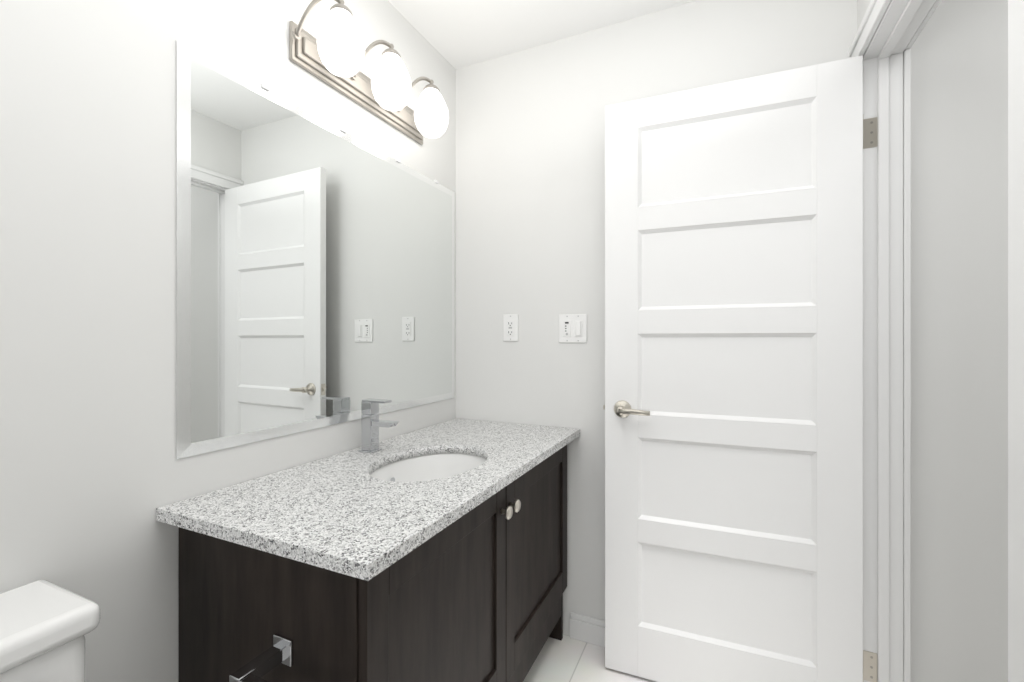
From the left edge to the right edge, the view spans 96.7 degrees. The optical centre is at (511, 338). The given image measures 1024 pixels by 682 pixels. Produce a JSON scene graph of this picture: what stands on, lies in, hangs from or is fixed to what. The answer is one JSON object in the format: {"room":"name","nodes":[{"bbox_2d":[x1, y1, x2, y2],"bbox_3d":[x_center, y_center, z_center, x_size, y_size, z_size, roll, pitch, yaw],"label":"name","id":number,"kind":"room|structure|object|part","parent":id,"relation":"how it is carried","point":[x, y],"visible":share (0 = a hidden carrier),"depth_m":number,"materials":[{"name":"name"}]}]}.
{"room":"bathroom","nodes":[
{"label":"bathroom","id":0,"kind":"room"},
{"bbox_2d":[0,0,455,681],"bbox_3d":[-0.839,-0.009,0.898,0.109,2.416,2.800,0,0,25],"label":"wall","id":1,"kind":"structure","parent":0,"point":[94,472],"depth_m":1.01,"materials":[{"name":"paint"}]},
{"bbox_3d":[-0.496,-0.200,1.522,0.007,0.930,1.147,0,0,25],"label":"mirror","id":2,"kind":"part","parent":1,"relation":"part of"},
{"bbox_2d":[289,0,448,144],"bbox_3d":[-0.411,-0.852,1.500,0.180,0.212,0.624,0,0,25],"label":"sconce","id":3,"kind":"object","parent":1,"relation":"attached to","point":[334,53],"visible":1,"depth_m":1.43,"materials":[{"name":"white glass"}]},
{"bbox_3d":[-0.481,-0.831,1.284,0.128,0.170,0.128,0,0,25],"label":"lamp shade","id":4,"kind":"part","parent":3,"relation":"part of","materials":[{"name":"white glass"}]},
{"bbox_3d":[-0.391,-0.831,1.479,0.128,0.170,0.128,0,0,25],"label":"lamp shade","id":5,"kind":"part","parent":3,"relation":"part of","materials":[{"name":"white glass"}]},
{"bbox_3d":[-0.297,-0.831,1.684,0.128,0.170,0.128,0,0,25],"label":"lamp shade","id":6,"kind":"part","parent":3,"relation":"part of","materials":[{"name":"white glass"}]},
{"bbox_2d":[388,0,694,68],"bbox_3d":[0.385,-1.247,0.337,2.800,0.060,2.800,0,0,25],"label":"ceiling","id":7,"kind":"structure","parent":0,"point":[456,34],"depth_m":1.74,"materials":[{"name":"paint"}]},
{"bbox_2d":[570,612,604,647],"bbox_3d":[0.654,1.149,1.636,0.926,0.100,0.012,0,0,25],"label":"baseboard","id":8,"kind":"structure","parent":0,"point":[587,629],"depth_m":1.78,"materials":[{"name":"paint"}]},
{"bbox_2d":[523,634,655,681],"bbox_3d":[0.385,1.224,0.337,2.800,0.050,2.800,0,0,25],"label":"floor","id":9,"kind":"structure","parent":0,"point":[566,658],"depth_m":1.67,"materials":[{"name":"tile"}]},
{"bbox_2d":[0,580,99,681],"bbox_3d":[-0.615,0.808,0.436,0.688,0.782,0.496,0,0,25],"label":"toilet","id":10,"kind":"object","parent":9,"relation":"on","point":[46,626],"visible":1,"depth_m":0.69,"materials":[{"name":"white ceramic"}]},
{"bbox_2d":[156,442,569,681],"bbox_3d":[-0.265,0.792,1.359,0.560,0.813,1.236,0,0,25],"label":"bathroom vanity","id":11,"kind":"object","parent":9,"relation":"on","point":[436,553],"depth_m":0.96,"materials":[{"name":"brown wood"}]},
{"bbox_2d":[156,418,579,581],"bbox_3d":[-0.242,0.373,1.391,0.578,0.026,1.201,0,0,25],"label":"countertop","id":12,"kind":"structure","parent":11,"relation":"on","point":[325,511],"depth_m":1.02,"materials":[{"name":"grey stone"}]},
{"bbox_2d":[360,398,398,453],"bbox_3d":[-0.419,0.277,1.445,0.130,0.165,0.052,0,0,25],"label":"faucet","id":13,"kind":"object","parent":12,"relation":"on","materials":[{"name":"silver metal"}]},
{"bbox_2d":[352,442,503,489],"bbox_3d":[-0.237,0.458,1.343,0.362,0.169,0.476,0,0,25],"label":"sink","id":14,"kind":"object","parent":12,"relation":"in","point":[429,465],"depth_m":1.49,"materials":[{"name":"white ceramic"}]},
{"bbox_2d":[456,0,1007,681],"bbox_3d":[0.992,-0.009,1.539,2.700,2.416,0.108,0,0,25],"label":"wall","id":15,"kind":"structure","parent":0,"point":[530,186],"depth_m":1.58,"materials":[{"name":"paint"}]},
{"bbox_2d":[559,314,586,342],"bbox_3d":[0.243,-0.041,1.826,0.116,0.114,0.010,0,0,25],"label":"switch plate","id":16,"kind":"object","parent":15,"relation":"attached to","point":[572,328],"visible":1,"depth_m":1.82,"materials":[{"name":"white plastic"}]},
{"bbox_2d":[857,0,870,30],"bbox_3d":[0.595,-0.009,0.240,0.099,2.416,2.600,0,0,25],"label":"wall","id":17,"kind":"structure","parent":0,"point":[862,6],"depth_m":1.40,"materials":[{"name":"paint"}]},
{"bbox_2d":[603,55,862,681],"bbox_3d":[0.692,0.174,1.517,0.775,2.030,0.145,0,0,23],"label":"door","id":18,"kind":"structure","parent":17,"relation":"in","point":[733,407],"depth_m":1.49,"materials":[{"name":"paint"}]},
{"bbox_2d":[849,0,1023,681],"bbox_3d":[0.941,0.140,0.995,0.143,2.118,0.937,0,0,25],"label":"door frame","id":19,"kind":"structure","parent":17,"relation":"attached to","point":[899,25],"depth_m":1.35,"materials":[{"name":"paint"}]}
]}

